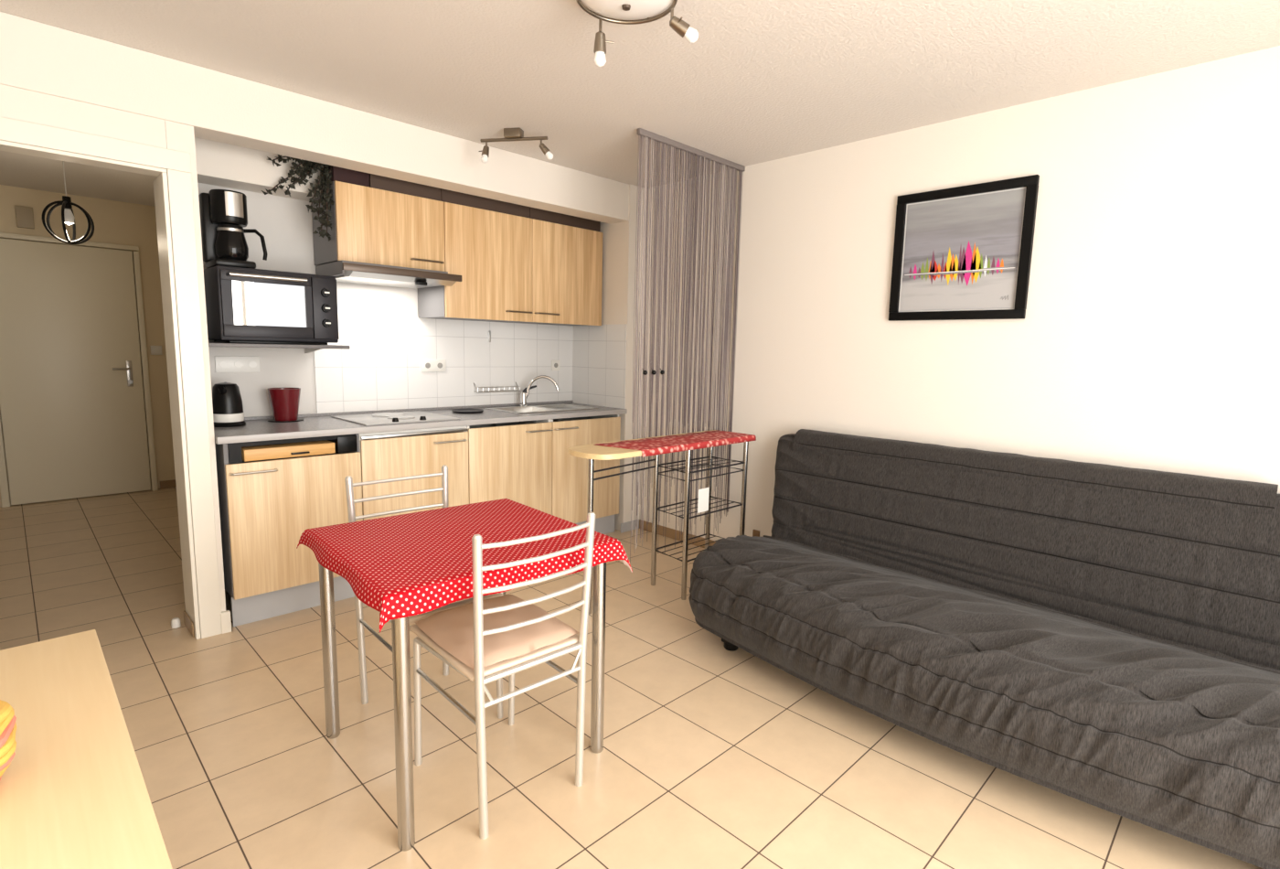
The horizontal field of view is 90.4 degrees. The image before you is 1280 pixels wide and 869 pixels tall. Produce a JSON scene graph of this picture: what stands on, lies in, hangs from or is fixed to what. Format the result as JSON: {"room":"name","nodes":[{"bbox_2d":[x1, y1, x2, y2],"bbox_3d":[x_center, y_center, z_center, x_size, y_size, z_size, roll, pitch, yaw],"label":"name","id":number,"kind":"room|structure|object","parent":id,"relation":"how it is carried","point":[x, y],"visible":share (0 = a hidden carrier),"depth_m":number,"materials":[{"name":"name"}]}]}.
{"room":"studio apartment","nodes":[
{"label":"studio apartment","id":0,"kind":"room"},
{"bbox_2d":[0,84,167,149],"bbox_3d":[-2.408,-0.143,2.391,1.129,2.230,0.108,-6,11,-45],"label":"wall","id":1,"kind":"structure","parent":0,"point":[16,103],"depth_m":2.42,"materials":[{"name":"white paint"}]},
{"bbox_2d":[0,116,221,639],"bbox_3d":[-2.321,-0.104,2.544,0.950,2.115,0.226,-6,11,-45],"label":"trim","id":2,"kind":"structure","parent":1,"relation":"attached to","point":[173,190],"depth_m":2.72,"materials":[{"name":"white wood"}]},
{"bbox_2d":[0,11,629,223],"bbox_3d":[-1.451,-1.475,3.181,3.800,0.244,0.180,-6,11,-45],"label":"beam","id":3,"kind":"structure","parent":1,"relation":"attached to","point":[37,57],"depth_m":2.89,"materials":[{"name":"white paint"}]},
{"bbox_2d":[0,184,175,506],"bbox_3d":[-4.553,-0.719,5.401,2.400,2.474,0.100,-6,11,-45],"label":"wall","id":4,"kind":"structure","parent":0,"point":[115,222],"depth_m":5.43,"materials":[{"name":"beige paint"}]},
{"bbox_2d":[14,205,34,228],"bbox_3d":[-4.771,-1.683,4.930,0.100,0.160,0.040,-6,11,-45],"label":"door chime","id":5,"kind":"object","parent":4,"relation":"attached to","point":[24,215],"visible":1,"depth_m":4.92,"materials":[{"name":"beige plastic"}]},
{"bbox_2d":[0,232,158,507],"bbox_3d":[-4.638,-0.512,5.199,0.985,2.115,0.109,-6,11,-45],"label":"door","id":6,"kind":"structure","parent":4,"relation":"in","point":[74,416],"depth_m":5.20,"materials":[{"name":"beige paint"}]},
{"bbox_2d":[150,345,162,354],"bbox_3d":[-4.265,-0.743,5.607,0.080,0.080,0.012,-6,11,-45],"label":"light switch","id":7,"kind":"object","parent":4,"relation":"attached to","point":[154,349],"visible":1,"depth_m":5.60,"materials":[{"name":"white plastic"}]},
{"bbox_2d":[160,479,176,488],"bbox_3d":[-4.269,0.449,5.792,0.170,0.070,0.010,-6,11,-45],"label":"baseboard","id":8,"kind":"structure","parent":4,"relation":"attached to","point":[165,484],"depth_m":5.77,"materials":[{"name":"brown wood"}]},
{"bbox_2d":[164,120,225,637],"bbox_3d":[-2.186,-0.342,2.998,0.131,2.474,0.688,-6,11,-45],"label":"wall","id":9,"kind":"structure","parent":0,"point":[179,136],"depth_m":2.77,"materials":[{"name":"white paint"}]},
{"bbox_2d":[220,609,231,633],"bbox_3d":[-1.921,0.868,2.946,0.040,0.100,0.024,-6,11,-45],"label":"baseboard","id":10,"kind":"structure","parent":9,"relation":"attached to","point":[225,615],"depth_m":2.94,"materials":[{"name":"white"}]},
{"bbox_2d":[197,167,418,416],"bbox_3d":[-1.371,-0.487,4.215,2.810,2.474,0.100,-6,11,-45],"label":"wall","id":11,"kind":"structure","parent":0,"point":[285,224],"depth_m":3.50,"materials":[{"name":"white paint"}]},
{"bbox_2d":[214,355,259,372],"bbox_3d":[-2.140,-0.374,3.379,0.205,0.083,0.012,-6,11,-45],"label":"wall socket","id":12,"kind":"object","parent":11,"relation":"attached to","point":[222,363],"visible":1,"depth_m":3.37,"materials":[{"name":"white plastic"}]},
{"bbox_2d":[219,361,227,367],"bbox_3d":[-2.184,-0.367,3.330,0.036,0.036,0.004,-6,11,-45],"label":"outlet","id":13,"kind":"object","parent":12,"relation":"attached to","point":[222,364],"depth_m":3.33,"materials":[{"name":"white plastic"}]},
{"bbox_2d":[234,361,242,367],"bbox_3d":[-2.135,-0.372,3.378,0.036,0.036,0.004,-6,11,-45],"label":"outlet","id":14,"kind":"object","parent":12,"relation":"attached to","point":[237,364],"depth_m":3.38,"materials":[{"name":"white plastic"}]},
{"bbox_2d":[248,361,256,367],"bbox_3d":[-2.087,-0.378,3.426,0.036,0.036,0.004,-6,11,-45],"label":"outlet","id":15,"kind":"object","parent":12,"relation":"attached to","point":[251,364],"depth_m":3.42,"materials":[{"name":"white plastic"}]},
{"bbox_2d":[194,137,320,201],"bbox_3d":[-1.993,-1.438,3.225,0.632,0.354,0.200,-6,11,-45],"label":"beam","id":16,"kind":"structure","parent":11,"relation":"attached to","point":[219,164],"depth_m":3.15,"materials":[{"name":"white paint"}]},
{"bbox_2d":[208,341,350,352],"bbox_3d":[-1.908,-0.439,3.254,0.635,0.050,0.500,-6,11,-45],"label":"wall shelf","id":17,"kind":"object","parent":11,"relation":"attached to","point":[308,348],"visible":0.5,"depth_m":3.09,"materials":[{"name":"grey"}]},
{"bbox_2d":[203,265,339,344],"bbox_3d":[-1.875,-0.639,3.232,0.524,0.352,0.454,-6,11,-45],"label":"oven","id":18,"kind":"object","parent":17,"relation":"on","point":[243,304],"visible":1,"depth_m":3.07,"materials":[{"name":"black metal"}]},
{"bbox_2d":[198,189,267,268],"bbox_3d":[-1.950,-0.974,3.056,0.239,0.352,0.220,-6,11,-45],"label":"coffee maker","id":19,"kind":"object","parent":18,"relation":"on","point":[223,213],"visible":0.99,"depth_m":2.99,"materials":[{"name":"black plastic"}]},
{"bbox_2d":[311,173,445,271],"bbox_3d":[-1.477,-1.221,3.627,0.608,0.539,0.394,-6,11,-45],"label":"upper cabinet","id":20,"kind":"object","parent":11,"relation":"attached to","point":[390,221],"visible":0.75,"depth_m":3.50,"materials":[{"name":"beige wood"}]},
{"bbox_2d":[261,154,369,241],"bbox_3d":[-1.672,-1.242,3.306,0.495,0.449,0.184,-6,11,-45],"label":"trailing plant","id":21,"kind":"object","parent":20,"relation":"on","point":[330,174],"visible":0.86,"depth_m":3.30,"materials":[{"name":"green plant"}]},
{"bbox_2d":[315,259,461,288],"bbox_3d":[-1.442,-0.894,3.597,0.657,0.098,0.547,-6,11,-45],"label":"hood","id":22,"kind":"object","parent":11,"relation":"attached to","point":[343,271],"visible":0.91,"depth_m":3.46,"materials":[{"name":"grey metal"}]},
{"bbox_2d":[415,281,426,285],"bbox_3d":[-1.221,-0.842,3.547,0.060,0.018,0.030,-6,11,-45],"label":"switch","id":23,"kind":"object","parent":22,"relation":"attached to","point":[416,282],"depth_m":3.53,"materials":[{"name":"black plastic"}]},
{"bbox_2d":[244,400,573,420],"bbox_3d":[-1.419,-0.162,4.126,2.507,0.018,0.011,-6,11,-45],"label":"trim","id":24,"kind":"structure","parent":11,"relation":"attached to","point":[559,401],"depth_m":4.05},
{"bbox_2d":[420,359,446,371],"bbox_3d":[-1.348,-0.451,4.153,0.170,0.080,0.012,-6,11,-45],"label":"wall socket","id":25,"kind":"object","parent":11,"relation":"attached to","point":[427,365],"visible":1,"depth_m":4.15,"materials":[{"name":"white plastic"}]},
{"bbox_2d":[313,311,573,413],"bbox_3d":[-1.197,-0.469,4.316,1.895,0.620,0.008,-6,11,-45],"label":"backsplash","id":26,"kind":"structure","parent":11,"relation":"attached to","point":[381,367],"depth_m":4.17,"materials":[{"name":"white tile"}]},
{"bbox_2d":[417,188,533,321],"bbox_3d":[-1.043,-1.139,4.076,0.622,0.801,0.394,-6,11,-45],"label":"upper cabinet","id":27,"kind":"object","parent":11,"relation":"attached to","point":[488,241],"visible":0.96,"depth_m":3.95,"materials":[{"name":"beige wood"}]},
{"bbox_2d":[488,330,490,341],"bbox_3d":[-1.047,-0.681,4.418,0.015,0.080,0.014,-6,11,-45],"label":"wall hook","id":28,"kind":"object","parent":11,"relation":"attached to","point":[489,331],"visible":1,"depth_m":4.41,"materials":[{"name":"silver metal"}]},
{"bbox_2d":[473,381,520,392],"bbox_3d":[-1.007,-0.335,4.484,0.348,0.066,0.057,-6,11,-45],"label":"wall rack","id":29,"kind":"object","parent":11,"relation":"attached to","point":[509,389],"visible":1,"depth_m":4.45,"materials":[{"name":"silver metal"}]},
{"bbox_2d":[504,206,602,325],"bbox_3d":[-0.604,-1.187,4.511,0.615,0.801,0.394,-6,11,-45],"label":"upper cabinet","id":30,"kind":"object","parent":11,"relation":"attached to","point":[567,250],"visible":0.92,"depth_m":4.39,"materials":[{"name":"beige wood"}]},
{"bbox_2d":[551,360,560,370],"bbox_3d":[-0.643,-0.528,4.851,0.080,0.080,0.012,-6,11,-45],"label":"wall socket","id":31,"kind":"object","parent":11,"relation":"attached to","point":[555,364],"visible":1,"depth_m":4.85,"materials":[{"name":"white plastic"}]},
{"bbox_2d":[600,183,646,531],"bbox_3d":[-0.255,-0.542,4.824,0.165,2.474,0.610,-6,11,-45],"label":"wall","id":32,"kind":"structure","parent":0,"point":[620,239],"depth_m":4.58,"materials":[{"name":"white paint"}]},
{"bbox_2d":[572,323,626,408],"bbox_3d":[-0.315,-0.509,4.766,0.007,0.620,0.597,-6,11,-45],"label":"backsplash","id":33,"kind":"structure","parent":32,"relation":"attached to","point":[599,352],"depth_m":4.75,"materials":[{"name":"white tile"}]},
{"bbox_2d":[620,519,639,532],"bbox_3d":[-0.075,0.684,4.755,0.182,0.070,0.010,-6,11,-45],"label":"baseboard","id":34,"kind":"structure","parent":32,"relation":"attached to","point":[625,526],"depth_m":4.74,"materials":[{"name":"grey"}]},
{"bbox_2d":[0,487,1263,868],"bbox_3d":[-1.103,0.937,3.174,4.110,0.060,8.650,-6,11,-45],"label":"floor","id":35,"kind":"structure","parent":0,"point":[712,756],"depth_m":2.12,"materials":[{"name":"tile"}]},
{"bbox_2d":[0,629,172,868],"bbox_3d":[-0.842,0.874,0.636,0.650,0.750,1.440,-6,11,-45],"label":"sideboard","id":36,"kind":"object","parent":35,"relation":"on","point":[74,794],"visible":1,"depth_m":0.87,"materials":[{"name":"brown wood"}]},
{"bbox_2d":[0,699,16,779],"bbox_3d":[-0.915,0.420,0.791,0.203,0.110,0.205,-6,11,-45],"label":"bowl","id":37,"kind":"object","parent":36,"relation":"on","point":[7,717],"visible":1,"depth_m":0.83,"materials":[{"name":"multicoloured wicker"}]},
{"bbox_2d":[170,617,181,628],"bbox_3d":[-2.187,0.886,2.995,0.036,0.040,0.036,-6,11,-45],"label":"door stop","id":38,"kind":"object","parent":35,"relation":"on","point":[176,622],"visible":1,"depth_m":2.98,"materials":[{"name":"white plastic"}]},
{"bbox_2d":[214,433,362,626],"bbox_3d":[-1.858,0.425,3.316,0.601,0.883,0.614,-6,11,-45],"label":"base cabinet","id":39,"kind":"object","parent":35,"relation":"on","point":[271,492],"visible":0.83,"depth_m":3.06,"materials":[{"name":"beige wood"}]},
{"bbox_2d":[213,402,627,444],"bbox_3d":[-1.203,-0.103,3.914,2.507,0.032,0.624,-6,11,-45],"label":"countertop","id":40,"kind":"structure","parent":39,"relation":"on","point":[254,430],"depth_m":3.40,"materials":[{"name":"grey"}]},
{"bbox_2d":[212,382,245,426],"bbox_3d":[-2.078,-0.153,3.202,0.156,0.216,0.163,3,8,9],"label":"electric kettle","id":41,"kind":"object","parent":40,"relation":"on","point":[227,401],"visible":0.91,"depth_m":3.15,"materials":[{"name":"black plastic"}]},
{"bbox_2d":[266,387,303,422],"bbox_3d":[-1.926,-0.162,3.450,0.176,0.175,0.176,-6,11,-45],"label":"pot","id":42,"kind":"object","parent":40,"relation":"on","point":[284,401],"visible":1,"depth_m":3.40,"materials":[{"name":"red ceramic"}]},
{"bbox_2d":[330,410,460,425],"bbox_3d":[-1.415,-0.109,3.684,0.545,0.030,0.505,-6,11,-45],"label":"cooktop","id":43,"kind":"object","parent":40,"relation":"in","point":[417,416],"visible":1,"depth_m":3.62,"materials":[{"name":"white glass"}]},
{"bbox_2d":[450,408,484,413],"bbox_3d":[-1.114,-0.151,4.113,0.210,0.014,0.210,-6,11,-45],"label":"tray","id":44,"kind":"object","parent":40,"relation":"on","point":[456,410],"visible":1,"depth_m":4.11,"materials":[{"name":"grey metal"}]},
{"bbox_2d":[519,374,559,406],"bbox_3d":[-0.718,-0.312,4.549,0.283,0.224,0.057,1,8,-6],"label":"mixer tap","id":45,"kind":"object","parent":40,"relation":"on","point":[524,395],"visible":1,"depth_m":4.53,"materials":[{"name":"silver metal"}]},
{"bbox_2d":[484,403,597,426],"bbox_3d":[-0.683,-0.103,4.468,0.680,0.165,0.400,-6,11,-45],"label":"sink","id":46,"kind":"object","parent":40,"relation":"in","point":[530,409],"visible":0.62,"depth_m":4.48,"materials":[{"name":"silver metal"}]},
{"bbox_2d":[358,425,469,520],"bbox_3d":[-1.425,0.378,3.745,0.618,0.883,0.614,-6,11,-45],"label":"base cabinet","id":47,"kind":"object","parent":35,"relation":"on","point":[405,453],"visible":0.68,"depth_m":3.50,"materials":[{"name":"beige wood"}]},
{"bbox_2d":[344,465,503,718],"bbox_3d":[-0.780,0.591,2.316,0.393,0.870,0.470,-6,10,-43],"label":"dining chair","id":48,"kind":"object","parent":35,"relation":"on","point":[361,623],"visible":0.24,"depth_m":2.35,"materials":[{"name":"silver metal"}]},
{"bbox_2d":[318,562,606,851],"bbox_3d":[-0.594,0.691,2.124,0.724,0.730,0.690,-5,10,-41],"label":"dining table","id":49,"kind":"object","parent":35,"relation":"on","point":[400,626],"visible":0.38,"depth_m":2.06,"materials":[{"name":"red polka-dot cloth"},{"name":"silver paint"},{"name":"pale silver paint"}]},
{"bbox_2d":[296,498,632,632],"bbox_3d":[-0.580,0.380,2.083,0.810,0.112,0.769,-5,10,-41],"label":"tablecloth","id":50,"kind":"object","parent":49,"relation":"on","point":[409,564],"visible":0.92,"depth_m":1.92,"materials":[{"name":"red fabric"}]},
{"bbox_2d":[410,512,595,839],"bbox_3d":[-0.430,0.647,1.951,0.393,0.870,0.470,-6,10,-42],"label":"dining chair","id":51,"kind":"object","parent":35,"relation":"on","point":[485,641],"visible":1,"depth_m":1.84,"materials":[{"name":"silver metal"}]},
{"bbox_2d":[414,594,579,669],"bbox_3d":[-0.445,0.587,1.961,0.370,0.039,0.410,-6,10,-42],"label":"cushion","id":52,"kind":"object","parent":51,"relation":"on","point":[450,632],"depth_m":1.88,"materials":[{"name":"beige fabric"}]},
{"bbox_2d":[466,418,553,514],"bbox_3d":[-0.989,0.330,4.176,0.608,0.883,0.614,-6,11,-45],"label":"base cabinet","id":53,"kind":"object","parent":35,"relation":"on","point":[510,462],"visible":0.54,"depth_m":3.96,"materials":[{"name":"beige wood"}]},
{"bbox_2d":[550,414,620,533],"bbox_3d":[-0.555,0.283,4.606,0.613,0.883,0.614,-6,11,-45],"label":"base cabinet","id":54,"kind":"object","parent":35,"relation":"on","point":[569,472],"visible":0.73,"depth_m":4.38,"materials":[{"name":"beige wood"}]},
{"bbox_2d":[567,429,748,614],"bbox_3d":[0.132,0.461,3.479,1.220,0.860,0.310,-6,11,-45],"label":"bar table","id":55,"kind":"object","parent":35,"relation":"on","point":[592,452],"visible":0.73,"depth_m":3.50,"materials":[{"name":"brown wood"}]},
{"bbox_2d":[595,429,756,457],"bbox_3d":[0.219,0.043,3.478,1.012,0.033,0.292,-6,11,-45],"label":"table runner","id":56,"kind":"object","parent":55,"relation":"on","point":[690,441],"visible":1,"depth_m":3.40,"materials":[{"name":"red fabric"}]},
{"bbox_2d":[655,533,725,561],"bbox_3d":[0.334,0.656,3.713,0.520,0.010,0.269,-6,11,-45],"label":"wire shelf","id":57,"kind":"object","parent":55,"relation":"attached to","point":[707,535],"depth_m":3.69,"materials":[{"name":"grey metal"}]},
{"bbox_2d":[656,495,742,518],"bbox_3d":[0.339,0.418,3.681,0.520,0.010,0.269,-6,11,-45],"label":"wire shelf","id":58,"kind":"object","parent":55,"relation":"attached to","point":[709,496],"depth_m":3.65,"materials":[{"name":"grey metal"}]},
{"bbox_2d":[657,456,744,480],"bbox_3d":[0.345,0.193,3.651,0.520,0.054,0.269,-6,11,-45],"label":"wire shelf","id":59,"kind":"object","parent":55,"relation":"attached to","point":[687,471],"depth_m":3.62,"materials":[{"name":"grey metal"}]},
{"bbox_2d":[697,487,709,512],"bbox_3d":[0.348,0.359,3.484,0.090,0.130,0.002,-6,11,-45],"label":"paper tag","id":60,"kind":"object","parent":55,"relation":"hanging from","point":[703,493],"visible":1,"depth_m":3.48,"materials":[{"name":"white paper"}]},
{"bbox_2d":[688,428,1279,868],"bbox_3d":[1.331,0.593,2.492,1.333,0.914,2.613,-6,11,-45],"label":"sofa","id":61,"kind":"object","parent":35,"relation":"on","point":[1102,635],"visible":1,"depth_m":2.31,"materials":[{"name":"grey fabric"}]},
{"bbox_2d":[0,0,1279,206],"bbox_3d":[-1.062,-1.586,2.854,4.110,0.080,8.600,-6,11,-45],"label":"ceiling","id":62,"kind":"structure","parent":0,"point":[761,80],"depth_m":2.48,"materials":[{"name":"white paint"}]},
{"bbox_2d":[42,160,94,244],"bbox_3d":[-3.552,-1.466,3.936,0.222,0.559,0.264,5,8,25],"label":"pendant lamp","id":63,"kind":"object","parent":62,"relation":"hanging from","point":[68,218],"visible":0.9,"depth_m":3.94,"materials":[{"name":"black metal"}]},
{"bbox_2d":[62,195,72,209],"bbox_3d":[-3.553,-1.437,3.940,0.044,0.070,0.044,-6,11,-45],"label":"socket","id":64,"kind":"object","parent":63,"relation":"attached to","point":[68,206],"depth_m":3.93,"materials":[{"name":"black plastic"}]},
{"bbox_2d":[478,127,553,162],"bbox_3d":[-0.660,-1.518,3.345,0.411,0.167,0.074,3,8,9],"label":"ceiling lamp","id":65,"kind":"object","parent":62,"relation":"attached to","point":[510,134],"visible":1,"depth_m":3.33,"materials":[{"name":"silver metal"}]},
{"bbox_2d":[576,0,698,66],"bbox_3d":[-0.027,-1.298,1.950,0.350,0.205,0.317,4,8,21],"label":"ceiling lamp","id":66,"kind":"object","parent":62,"relation":"attached to","point":[628,10],"visible":1,"depth_m":2.01,"materials":[{"name":"silver metal"}]},
{"bbox_2d":[629,128,745,563],"bbox_3d":[0.295,-0.456,3.741,0.912,2.333,0.045,-6,11,-45],"label":"curtain","id":67,"kind":"object","parent":62,"relation":"hanging from","point":[696,220],"visible":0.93,"depth_m":3.68,"materials":[{"name":"grey fabric"}]},
{"bbox_2d":[639,45,1279,540],"bbox_3d":[1.458,-0.300,3.309,0.100,2.474,5.400,-6,11,-45],"label":"wall","id":68,"kind":"structure","parent":0,"point":[1148,335],"depth_m":2.83,"materials":[{"name":"white paint"}]},
{"bbox_2d":[639,519,715,547],"bbox_3d":[1.575,0.924,3.248,0.010,0.070,4.480,-6,11,-45],"label":"baseboard","id":69,"kind":"structure","parent":68,"relation":"attached to","point":[668,532],"depth_m":4.58,"materials":[{"name":"brown tile"}]},
{"bbox_2d":[752,529,759,536],"bbox_3d":[0.742,0.635,4.056,0.012,0.050,0.050,-6,11,-45],"label":"wall outlet","id":70,"kind":"object","parent":68,"relation":"attached to","point":[755,532],"visible":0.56,"depth_m":4.05,"materials":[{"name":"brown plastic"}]},
{"bbox_2d":[888,174,1039,320],"bbox_3d":[1.537,-0.873,3.074,0.028,0.626,0.628,-6,11,-45],"label":"framed picture","id":71,"kind":"object","parent":68,"relation":"attached to","point":[964,251],"visible":1,"depth_m":3.05,"materials":[{"name":"black paint"}]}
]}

